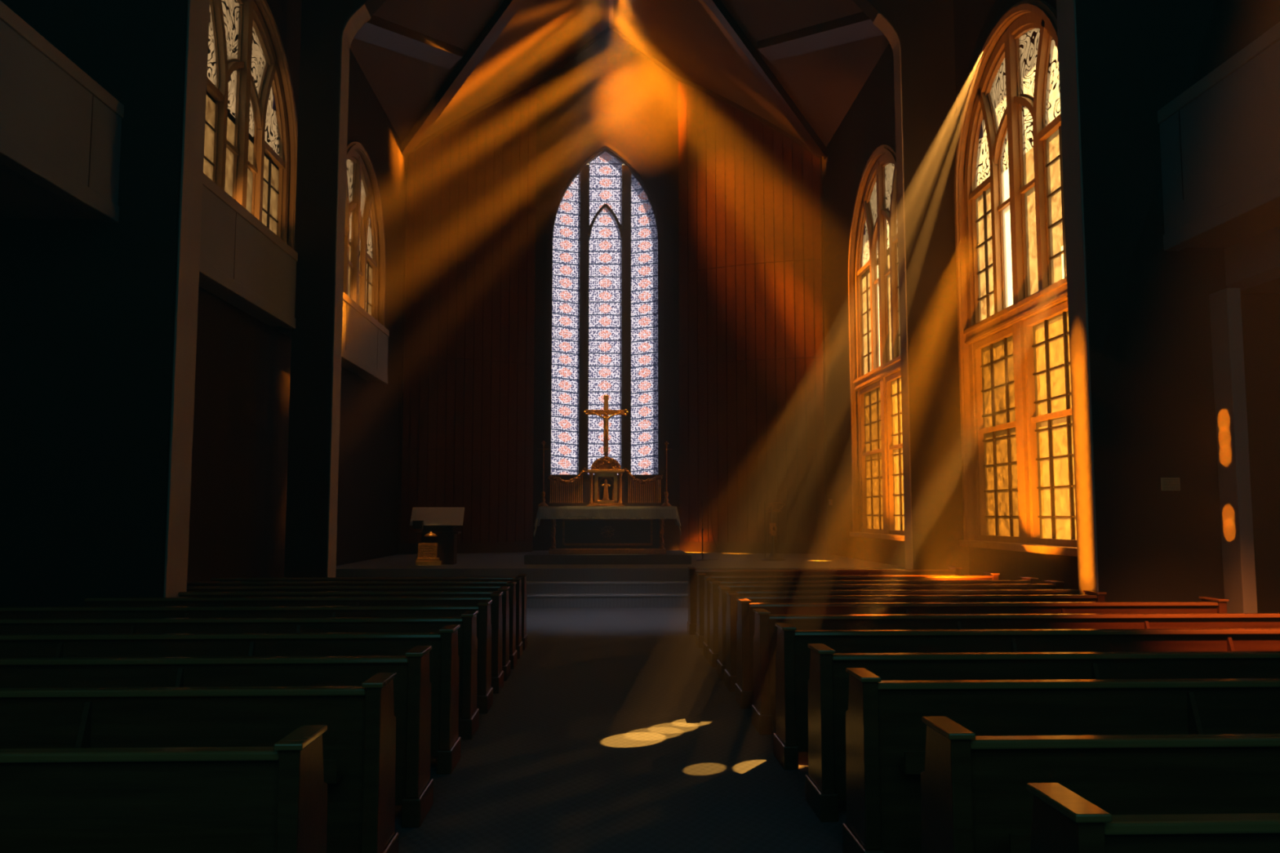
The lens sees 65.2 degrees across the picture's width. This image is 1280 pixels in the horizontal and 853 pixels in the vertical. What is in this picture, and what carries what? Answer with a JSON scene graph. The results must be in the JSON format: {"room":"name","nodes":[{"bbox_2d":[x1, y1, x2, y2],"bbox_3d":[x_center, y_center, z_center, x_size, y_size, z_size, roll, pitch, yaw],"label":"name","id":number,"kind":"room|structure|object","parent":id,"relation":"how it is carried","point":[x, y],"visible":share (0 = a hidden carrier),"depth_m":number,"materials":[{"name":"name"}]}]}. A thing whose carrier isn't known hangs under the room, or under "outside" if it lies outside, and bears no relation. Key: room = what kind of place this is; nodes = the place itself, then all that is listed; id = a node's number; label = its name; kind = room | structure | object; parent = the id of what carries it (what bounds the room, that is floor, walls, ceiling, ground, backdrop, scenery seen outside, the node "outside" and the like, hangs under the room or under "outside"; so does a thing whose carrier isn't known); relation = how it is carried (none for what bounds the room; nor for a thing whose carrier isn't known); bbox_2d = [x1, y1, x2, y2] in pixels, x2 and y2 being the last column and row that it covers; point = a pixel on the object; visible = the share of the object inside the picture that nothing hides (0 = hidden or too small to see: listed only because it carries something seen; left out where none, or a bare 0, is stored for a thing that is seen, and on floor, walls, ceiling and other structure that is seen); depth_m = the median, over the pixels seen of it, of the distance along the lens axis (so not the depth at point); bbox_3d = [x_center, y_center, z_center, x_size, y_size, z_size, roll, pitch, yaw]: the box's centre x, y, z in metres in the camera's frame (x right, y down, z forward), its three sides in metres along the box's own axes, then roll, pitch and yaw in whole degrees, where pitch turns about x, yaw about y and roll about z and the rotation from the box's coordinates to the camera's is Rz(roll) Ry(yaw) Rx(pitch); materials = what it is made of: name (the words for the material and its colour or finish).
{"room":"church","nodes":[
{"label":"church","id":0,"kind":"room"},
{"bbox_2d":[0,0,186,606],"bbox_3d":[-6.305,-3.379,10.224,3.280,12.264,0.200,0,-5,-2],"label":"wall","id":1,"kind":"structure","parent":0,"point":[86,305],"depth_m":9.92,"materials":[{"name":"paint"}]},
{"bbox_2d":[161,0,209,597],"bbox_3d":[-3.252,-4.945,10.623,4.800,15.254,0.490,0,-5,-2],"label":"wall pier","id":2,"kind":"object","parent":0,"point":[197,11],"visible":0.31,"depth_m":10.21,"materials":[{"name":"paint"}]},
{"bbox_2d":[186,0,406,582],"bbox_3d":[-6.095,-2.357,18.127,0.350,11.614,16.100,0,-5,-2],"label":"wall","id":3,"kind":"structure","parent":0,"point":[240,452],"depth_m":16.15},
{"bbox_2d":[0,0,124,222],"bbox_3d":[-6.316,-3.132,4.567,2.570,1.220,10.980,0,-5,-2],"label":"gallery","id":4,"kind":"object","parent":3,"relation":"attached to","point":[60,130],"visible":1,"depth_m":9.00,"materials":[{"name":"paint"}]},
{"bbox_2d":[199,173,297,328],"bbox_3d":[-5.530,-2.372,13.202,0.400,1.220,5.212,0,-5,-2],"label":"gallery","id":5,"kind":"object","parent":3,"relation":"attached to","point":[244,264],"visible":0.62,"depth_m":13.64,"materials":[{"name":"paint"}]},
{"bbox_2d":[203,0,297,249],"bbox_3d":[-5.877,-4.220,14.732,0.480,4.790,4.500,0,-5,-2],"label":"window","id":6,"kind":"structure","parent":3,"relation":"in","point":[246,144],"depth_m":15.25,"materials":[{"name":"clear glass"}]},
{"bbox_2d":[280,291,389,384],"bbox_3d":[-5.744,-1.828,19.383,0.400,1.220,6.230,0,-5,-2],"label":"gallery","id":7,"kind":"object","parent":3,"relation":"attached to","point":[364,353],"visible":0.59,"depth_m":20.25,"materials":[{"name":"paint"}]},
{"bbox_2d":[342,141,386,326],"bbox_3d":[-6.109,-3.633,21.402,0.480,4.790,4.500,0,-5,-2],"label":"window","id":8,"kind":"structure","parent":3,"relation":"in","point":[362,261],"depth_m":22.10,"materials":[{"name":"clear glass"}]},
{"bbox_2d":[397,152,408,554],"bbox_3d":[-6.174,-2.014,26.059,0.060,10.606,0.080,0,-5,-2],"label":"trim","id":9,"kind":"structure","parent":3,"relation":"attached to","point":[406,154],"depth_m":26.00,"materials":[{"name":"brown wood"}]},
{"bbox_2d":[284,0,386,577],"bbox_3d":[-3.275,-4.444,16.319,4.450,15.254,0.460,0,-5,-2],"label":"wall pier","id":10,"kind":"object","parent":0,"point":[329,28],"visible":0.91,"depth_m":15.89,"materials":[{"name":"paint"}]},
{"bbox_2d":[400,84,537,543],"bbox_3d":[-4.509,-3.322,26.964,3.652,13.770,0.221,2,-6,-26],"label":"wall","id":11,"kind":"structure","parent":0,"point":[411,356],"depth_m":26.54,"materials":[{"name":"brown wood"}]},
{"bbox_2d":[400,542,533,554],"bbox_3d":[-4.508,3.223,26.338,3.685,0.320,0.294,2,-6,-26],"label":"baseboard","id":12,"kind":"structure","parent":11,"relation":"attached to","point":[500,547],"depth_m":26.40,"materials":[{"name":"brown wood"}]},
{"bbox_2d":[408,26,610,155],"bbox_3d":[-3.593,-9.305,27.814,5.648,4.466,0.660,2,-5,-18],"label":"trim","id":13,"kind":"structure","parent":11,"relation":"attached to","point":[519,90],"depth_m":27.78,"materials":[{"name":"brown wood"}]},
{"bbox_2d":[350,0,608,142],"bbox_3d":[-4.214,-9.765,13.118,7.820,6.406,31.100,0,-5,-2],"label":"ceiling","id":14,"kind":"structure","parent":0,"point":[541,34],"depth_m":24.81,"materials":[{"name":"brown wood"}]},
{"bbox_2d":[354,14,462,69],"bbox_3d":[-5.144,-8.362,21.551,0.340,1.826,4.887,-2,-5,18],"label":"ceiling beam","id":15,"kind":"structure","parent":14,"relation":"attached to","point":[378,31],"depth_m":21.73,"materials":[{"name":"brown wood"}]},
{"bbox_2d":[401,0,524,154],"bbox_3d":[-3.390,-9.571,23.752,7.389,4.683,0.420,-5,-7,43],"label":"ceiling beam","id":16,"kind":"structure","parent":14,"relation":"attached to","point":[508,9],"depth_m":24.47,"materials":[{"name":"brown wood"}]},
{"bbox_2d":[532,29,679,551],"bbox_3d":[-0.925,-3.935,28.113,4.040,15.309,0.350,0,-5,-2],"label":"wall","id":17,"kind":"structure","parent":0,"point":[611,92],"depth_m":28.29,"materials":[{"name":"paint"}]},
{"bbox_2d":[544,142,664,477],"bbox_3d":[-0.971,-3.317,27.936,3.300,9.466,0.290,0,-5,-2],"label":"window","id":18,"kind":"structure","parent":17,"relation":"in","point":[605,314],"depth_m":27.95,"materials":[{"name":"multicoloured glass"}]},
{"bbox_2d":[608,0,613,28],"bbox_3d":[-0.354,-12.634,14.886,0.120,0.120,27.450,0,-5,-2],"label":"trim","id":19,"kind":"structure","parent":17,"relation":"attached to","point":[611,2],"depth_m":27.71,"materials":[{"name":"paint"}]},
{"bbox_2d":[335,551,905,581],"bbox_3d":[-0.583,3.486,23.177,11.650,0.858,8.800,0,-5,-2],"label":"platform","id":20,"kind":"object","parent":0,"point":[485,564],"visible":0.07,"depth_m":19.39,"materials":[{"name":"wood"}]},
{"bbox_2d":[415,542,442,565],"bbox_3d":[-4.230,2.559,20.049,0.500,0.440,0.200,0,-5,-2],"label":"stand","id":21,"kind":"object","parent":20,"relation":"on","point":[427,552],"visible":1,"depth_m":20.02,"materials":[{"name":"brown wood"}]},
{"bbox_2d":[409,507,464,564],"bbox_3d":[-4.130,2.228,20.385,1.060,1.159,0.656,0,-5,-2],"label":"lectern","id":22,"kind":"object","parent":20,"relation":"on","point":[436,524],"visible":0.91,"depth_m":20.29,"materials":[{"name":"brown wood"}]},
{"bbox_2d":[415,531,461,533],"bbox_3d":[-4.123,2.175,20.478,0.860,0.040,0.480,0,-5,-2],"label":"shelf","id":23,"kind":"object","parent":22,"relation":"attached to","point":[418,532],"depth_m":20.25,"materials":[{"name":"brown wood"}]},
{"bbox_2d":[526,581,688,593],"bbox_3d":[-0.424,3.196,18.580,11.650,0.630,0.415,0,-5,-2],"label":"step","id":24,"kind":"structure","parent":20,"relation":"attached to","point":[532,587],"depth_m":18.40,"materials":[{"name":"carpet"}]},
{"bbox_2d":[524,550,691,564],"bbox_3d":[-0.693,2.824,21.625,3.400,0.190,2.600,0,-5,-2],"label":"dais","id":25,"kind":"object","parent":20,"relation":"on","point":[672,557],"visible":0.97,"depth_m":20.34,"materials":[{"name":"carpet"}]},
{"bbox_2d":[548,518,666,554],"bbox_3d":[-0.691,2.208,21.332,2.840,0.985,0.990,0,-5,-2],"label":"altar","id":26,"kind":"object","parent":25,"relation":"on","point":[569,536],"visible":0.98,"depth_m":20.91,"materials":[{"name":"paint"}]},
{"bbox_2d":[533,506,681,537],"bbox_3d":[-0.693,2.026,21.344,3.088,0.639,1.072,0,-5,-2],"label":"altar cloth","id":27,"kind":"object","parent":26,"relation":"on","point":[544,512],"visible":1,"depth_m":20.86,"materials":[{"name":"fabric"}]},
{"bbox_2d":[537,440,549,506],"bbox_3d":[-2.071,1.002,21.436,0.212,1.406,0.212,-5,-7,43],"label":"candlestick","id":28,"kind":"object","parent":27,"relation":"on","point":[543,503],"visible":0.97,"depth_m":21.40,"materials":[{"name":"gold metal"}]},
{"bbox_2d":[547,467,662,506],"bbox_3d":[-0.750,1.307,21.596,2.486,0.826,0.200,0,-5,-2],"label":"reredos","id":29,"kind":"object","parent":27,"relation":"on","point":[574,491],"visible":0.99,"depth_m":21.59,"materials":[{"name":"brown wood"}]},
{"bbox_2d":[586,451,624,506],"bbox_3d":[-0.730,1.119,21.420,0.800,1.170,0.177,0,-5,-2],"label":"tabernacle","id":30,"kind":"object","parent":27,"relation":"on","point":[604,468],"visible":1,"depth_m":21.39,"materials":[{"name":"gold metal"}]},
{"bbox_2d":[600,479,610,500],"bbox_3d":[-0.730,1.343,21.376,0.213,0.455,0.101,0,-5,-2],"label":"statue","id":31,"kind":"object","parent":30,"relation":"in","point":[606,495],"visible":1,"depth_m":21.35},
{"bbox_2d":[583,395,628,452],"bbox_3d":[-0.730,-0.064,21.500,0.980,1.240,0.142,0,-5,-2],"label":"crucifix","id":32,"kind":"object","parent":30,"relation":"on","point":[606,411],"visible":1,"depth_m":21.53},
{"bbox_2d":[660,440,671,506],"bbox_3d":[0.567,1.010,21.527,0.212,1.406,0.212,-5,-7,43],"label":"candlestick","id":33,"kind":"object","parent":27,"relation":"on","point":[666,503],"visible":0.98,"depth_m":21.50,"materials":[{"name":"gold metal"}]},
{"bbox_2d":[696,497,719,560],"bbox_3d":[1.494,2.263,22.152,0.504,1.400,0.280,0,-5,-2],"label":"microphone stand","id":34,"kind":"object","parent":20,"relation":"on","point":[702,500],"visible":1,"depth_m":22.15,"materials":[{"name":"black metal"}]},
{"bbox_2d":[760,501,785,560],"bbox_3d":[2.951,2.317,22.198,0.530,1.300,0.530,-3,-6,32],"label":"stand","id":35,"kind":"object","parent":20,"relation":"on","point":[772,528],"visible":1,"depth_m":22.16,"materials":[{"name":"black metal"}]},
{"bbox_2d":[395,607,846,852],"bbox_3d":[-0.262,2.429,7.411,15.200,0.200,21.200,0,-5,-2],"label":"floor","id":36,"kind":"structure","parent":0,"point":[612,731],"depth_m":6.71,"materials":[{"name":"stone"}]},
{"bbox_2d":[0,724,327,852],"bbox_3d":[-4.214,1.505,3.308,6.214,0.922,0.470,0,-5,-2],"label":"pew","id":37,"kind":"object","parent":36,"relation":"on","point":[273,799],"visible":1,"depth_m":3.29,"materials":[{"name":"brown wood"}]},
{"bbox_2d":[0,672,398,852],"bbox_3d":[-4.255,1.609,4.493,6.214,0.922,0.470,0,-5,-2],"label":"pew","id":38,"kind":"object","parent":36,"relation":"on","point":[359,740],"visible":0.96,"depth_m":4.46,"materials":[{"name":"brown wood"}]},
{"bbox_2d":[0,645,433,827],"bbox_3d":[-4.288,1.694,5.463,6.214,0.922,0.470,0,-5,-2],"label":"pew","id":39,"kind":"object","parent":36,"relation":"on","point":[414,786],"visible":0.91,"depth_m":5.43,"materials":[{"name":"brown wood"}]},
{"bbox_2d":[0,624,461,774],"bbox_3d":[-4.327,1.791,6.560,6.214,0.922,0.470,0,-5,-2],"label":"pew","id":40,"kind":"object","parent":36,"relation":"on","point":[446,742],"visible":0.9,"depth_m":6.51,"materials":[{"name":"brown wood"}]},
{"bbox_2d":[0,610,479,739],"bbox_3d":[-4.361,1.878,7.550,6.214,0.922,0.470,0,-5,-2],"label":"pew","id":41,"kind":"object","parent":36,"relation":"on","point":[468,713],"visible":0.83,"depth_m":7.50,"materials":[{"name":"brown wood"}]},
{"bbox_2d":[0,600,493,714],"bbox_3d":[-4.394,1.964,8.521,6.214,0.922,0.470,0,-5,-2],"label":"pew","id":42,"kind":"object","parent":36,"relation":"on","point":[485,691],"visible":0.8,"depth_m":8.46,"materials":[{"name":"brown wood"}]},
{"bbox_2d":[84,591,503,693],"bbox_3d":[-3.253,2.050,9.503,3.864,0.922,0.470,0,-5,-2],"label":"pew","id":43,"kind":"object","parent":36,"relation":"on","point":[496,615],"visible":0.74,"depth_m":9.41,"materials":[{"name":"brown wood"}]},
{"bbox_2d":[177,586,511,681],"bbox_3d":[-3.277,2.111,10.202,3.864,0.922,0.470,0,-5,-2],"label":"pew","id":44,"kind":"object","parent":36,"relation":"on","point":[505,604],"visible":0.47,"depth_m":10.11,"materials":[{"name":"brown wood"}]},
{"bbox_2d":[186,581,517,669],"bbox_3d":[-3.304,2.181,10.988,3.864,0.922,0.470,0,-5,-2],"label":"pew","id":45,"kind":"object","parent":36,"relation":"on","point":[512,591],"visible":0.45,"depth_m":10.89,"materials":[{"name":"brown wood"}]},
{"bbox_2d":[186,577,522,658],"bbox_3d":[-3.331,2.247,11.745,3.864,0.922,0.470,0,-5,-2],"label":"pew","id":46,"kind":"object","parent":36,"relation":"on","point":[518,585],"visible":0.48,"depth_m":11.64,"materials":[{"name":"brown wood"}]},
{"bbox_2d":[210,573,527,650],"bbox_3d":[-3.356,2.312,12.483,3.864,0.922,0.470,0,-5,-2],"label":"pew","id":47,"kind":"object","parent":36,"relation":"on","point":[524,636],"visible":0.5,"depth_m":12.38,"materials":[{"name":"brown wood"}]},
{"bbox_2d":[526,593,688,608],"bbox_3d":[-0.410,3.260,18.174,11.650,0.431,0.415,0,-5,-2],"label":"step","id":48,"kind":"structure","parent":36,"relation":"on","point":[533,600],"depth_m":17.99,"materials":[{"name":"carpet"}]},
{"bbox_2d":[687,566,961,635],"bbox_3d":[2.615,2.465,14.214,3.868,0.922,0.470,0,-5,-2],"label":"pew","id":49,"kind":"object","parent":36,"relation":"on","point":[953,571],"visible":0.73,"depth_m":14.10,"materials":[{"name":"brown wood"}]},
{"bbox_2d":[695,572,999,648],"bbox_3d":[2.663,2.345,12.855,3.868,0.922,0.470,0,-5,-2],"label":"pew","id":50,"kind":"object","parent":36,"relation":"on","point":[700,634],"visible":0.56,"depth_m":12.74,"materials":[{"name":"brown wood"}]},
{"bbox_2d":[702,576,1038,658],"bbox_3d":[2.732,2.259,11.876,3.938,0.922,0.470,0,-5,-2],"label":"pew","id":51,"kind":"object","parent":36,"relation":"on","point":[1025,580],"visible":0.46,"depth_m":11.76,"materials":[{"name":"brown wood"}]},
{"bbox_2d":[708,580,1064,667],"bbox_3d":[2.759,2.202,11.235,3.948,0.922,0.470,0,-5,-2],"label":"pew","id":52,"kind":"object","parent":36,"relation":"on","point":[1051,584],"visible":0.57,"depth_m":11.12,"materials":[{"name":"brown wood"}]},
{"bbox_2d":[716,586,1079,680],"bbox_3d":[2.848,2.127,10.383,4.068,0.922,0.470,0,-5,-2],"label":"pew","id":53,"kind":"object","parent":36,"relation":"on","point":[721,662],"visible":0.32,"depth_m":10.26,"materials":[{"name":"brown wood"}]},
{"bbox_2d":[724,590,1106,692],"bbox_3d":[2.666,2.069,9.716,3.658,0.922,0.470,0,-5,-2],"label":"pew","id":54,"kind":"object","parent":36,"relation":"on","point":[731,672],"visible":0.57,"depth_m":9.61,"materials":[{"name":"brown wood"}]},
{"bbox_2d":[734,596,1229,708],"bbox_3d":[3.039,1.999,8.922,4.348,0.922,0.470,0,-5,-2],"label":"pew","id":55,"kind":"object","parent":36,"relation":"on","point":[744,688],"visible":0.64,"depth_m":8.81,"materials":[{"name":"brown wood"}]},
{"bbox_2d":[751,608,1279,734],"bbox_3d":[3.912,1.911,7.922,6.024,0.922,0.470,0,-5,-2],"label":"pew","id":56,"kind":"object","parent":36,"relation":"on","point":[765,637],"visible":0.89,"depth_m":7.78,"materials":[{"name":"brown wood"}]},
{"bbox_2d":[773,622,1279,769],"bbox_3d":[3.948,1.819,6.884,6.024,0.922,0.470,0,-5,-2],"label":"pew","id":57,"kind":"object","parent":36,"relation":"on","point":[793,655],"visible":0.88,"depth_m":6.72,"materials":[{"name":"brown wood"}]},
{"bbox_2d":[804,643,1279,822],"bbox_3d":[3.987,1.721,5.767,6.024,0.922,0.470,0,-5,-2],"label":"pew","id":58,"kind":"object","parent":36,"relation":"on","point":[828,681],"visible":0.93,"depth_m":5.60,"materials":[{"name":"brown wood"}]},
{"bbox_2d":[842,667,1279,852],"bbox_3d":[4.019,1.640,4.845,6.024,0.922,0.470,0,-5,-2],"label":"pew","id":59,"kind":"object","parent":36,"relation":"on","point":[886,732],"visible":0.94,"depth_m":4.67,"materials":[{"name":"brown wood"}]},
{"bbox_2d":[920,716,1279,852],"bbox_3d":[4.060,1.537,3.671,6.024,0.922,0.470,0,-5,-2],"label":"pew","id":60,"kind":"object","parent":36,"relation":"on","point":[975,798],"visible":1,"depth_m":3.48,"materials":[{"name":"brown wood"}]},
{"bbox_2d":[1026,782,1279,852],"bbox_3d":[4.091,1.456,2.749,6.024,0.922,0.470,0,-5,-2],"label":"pew","id":61,"kind":"object","parent":36,"relation":"on","point":[1064,821],"visible":1,"depth_m":2.56,"materials":[{"name":"brown wood"}]},
{"bbox_2d":[613,0,888,146],"bbox_3d":[3.481,-9.939,13.400,7.580,6.009,31.100,0,-5,-2],"label":"ceiling","id":62,"kind":"structure","parent":0,"point":[824,84],"depth_m":24.80,"materials":[{"name":"brown wood"}]},
{"bbox_2d":[698,0,826,157],"bbox_3d":[2.110,-9.560,23.866,0.420,4.626,7.428,-5,-7,44],"label":"ceiling beam","id":63,"kind":"structure","parent":62,"relation":"attached to","point":[716,9],"depth_m":24.58,"materials":[{"name":"brown wood"}]},
{"bbox_2d":[757,11,883,61],"bbox_3d":[3.959,-8.471,21.625,0.340,1.923,4.866,2,-6,-24],"label":"ceiling beam","id":64,"kind":"structure","parent":62,"relation":"attached to","point":[857,26],"depth_m":21.62,"materials":[{"name":"brown wood"}]},
{"bbox_2d":[678,80,825,542],"bbox_3d":[2.919,-3.405,27.143,4.069,13.966,0.244,-2,-5,22],"label":"wall","id":65,"kind":"structure","parent":0,"point":[813,260],"depth_m":26.72,"materials":[{"name":"brown wood"}]},
{"bbox_2d":[610,26,819,158],"bbox_3d":[2.076,-9.288,27.913,5.893,4.482,0.645,-1,-5,15],"label":"trim","id":66,"kind":"structure","parent":65,"relation":"attached to","point":[658,63],"depth_m":27.82,"materials":[{"name":"brown wood"}]},
{"bbox_2d":[679,542,826,553],"bbox_3d":[2.921,3.238,26.508,4.102,0.320,0.317,-2,-5,22],"label":"baseboard","id":67,"kind":"structure","parent":65,"relation":"attached to","point":[708,547],"depth_m":26.32,"materials":[{"name":"brown wood"}]},
{"bbox_2d":[852,0,969,575],"bbox_3d":[2.574,-4.532,16.464,5.250,15.456,0.350,0,-5,-2],"label":"wall pier","id":68,"kind":"object","parent":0,"point":[920,33],"visible":0.9,"depth_m":16.20,"materials":[{"name":"paint"}]},
{"bbox_2d":[822,0,1078,589],"bbox_3d":[5.302,-2.323,18.418,0.350,11.598,16.300,0,-5,-2],"label":"wall","id":69,"kind":"structure","parent":0,"point":[868,124],"depth_m":23.20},
{"bbox_2d":[819,155,828,554],"bbox_3d":[4.835,-1.986,26.288,0.060,10.590,0.080,0,-5,-2],"label":"trim","id":70,"kind":"structure","parent":69,"relation":"attached to","point":[820,157],"depth_m":26.23,"materials":[{"name":"brown wood"}]},
{"bbox_2d":[828,499,832,505],"bbox_3d":[4.850,1.925,25.367,0.030,0.128,0.378,0,-5,-2],"label":"light switch","id":71,"kind":"object","parent":69,"relation":"attached to","point":[830,501],"visible":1,"depth_m":25.36,"materials":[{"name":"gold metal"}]},
{"bbox_2d":[848,144,904,541],"bbox_3d":[5.119,-1.768,20.924,0.480,8.190,4.700,0,-5,-2],"label":"window","id":72,"kind":"structure","parent":69,"relation":"in","point":[877,383],"depth_m":21.59,"materials":[{"name":"orange glass"}]},
{"bbox_2d":[954,0,1077,556],"bbox_3d":[5.355,-2.094,14.081,0.480,7.640,4.200,0,-5,-2],"label":"window","id":73,"kind":"structure","parent":69,"relation":"in","point":[1014,338],"depth_m":14.16,"materials":[{"name":"orange glass"}]},
{"bbox_2d":[1157,22,1279,251],"bbox_3d":[6.395,-2.978,4.883,1.800,1.470,10.760,0,-5,-2],"label":"gallery","id":74,"kind":"object","parent":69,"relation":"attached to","point":[1220,138],"visible":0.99,"depth_m":9.22,"materials":[{"name":"paint"}]},
{"bbox_2d":[1224,225,1279,293],"bbox_3d":[6.606,-1.783,7.799,1.170,0.460,4.760,0,-5,-2],"label":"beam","id":75,"kind":"structure","parent":74,"relation":"attached to","point":[1252,264],"depth_m":9.74,"materials":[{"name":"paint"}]},
{"bbox_2d":[1208,288,1257,613],"bbox_3d":[5.853,0.585,9.845,0.140,3.900,0.300,0,-5,-2],"label":"pilaster","id":76,"kind":"object","parent":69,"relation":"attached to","point":[1225,308],"visible":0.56,"depth_m":9.80,"materials":[{"name":"paint"}]},
{"bbox_2d":[1056,0,1188,601],"bbox_3d":[2.779,-5.053,10.546,5.250,15.456,0.380,0,-5,-2],"label":"wall pier","id":77,"kind":"object","parent":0,"point":[1131,542],"visible":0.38,"depth_m":10.13,"materials":[{"name":"paint"}]},
{"bbox_2d":[1160,477,1180,490],"bbox_3d":[5.279,0.575,9.954,0.190,0.130,0.025,0,-5,-2],"label":"wall plate","id":78,"kind":"object","parent":77,"relation":"attached to","point":[1166,483],"visible":1,"depth_m":9.95,"materials":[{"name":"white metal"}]},
{"bbox_2d":[1162,479,1178,481],"bbox_3d":[5.279,0.574,9.944,0.160,0.100,0.005,0,-5,-2],"label":"grille","id":79,"kind":"object","parent":78,"relation":"attached to","point":[1163,480],"depth_m":9.95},
{"bbox_2d":[1160,0,1279,613],"bbox_3d":[5.890,-3.300,10.439,2.730,12.144,0.200,0,-5,-2],"label":"wall","id":80,"kind":"structure","parent":0,"point":[1198,37],"depth_m":10.10,"materials":[{"name":"paint"}]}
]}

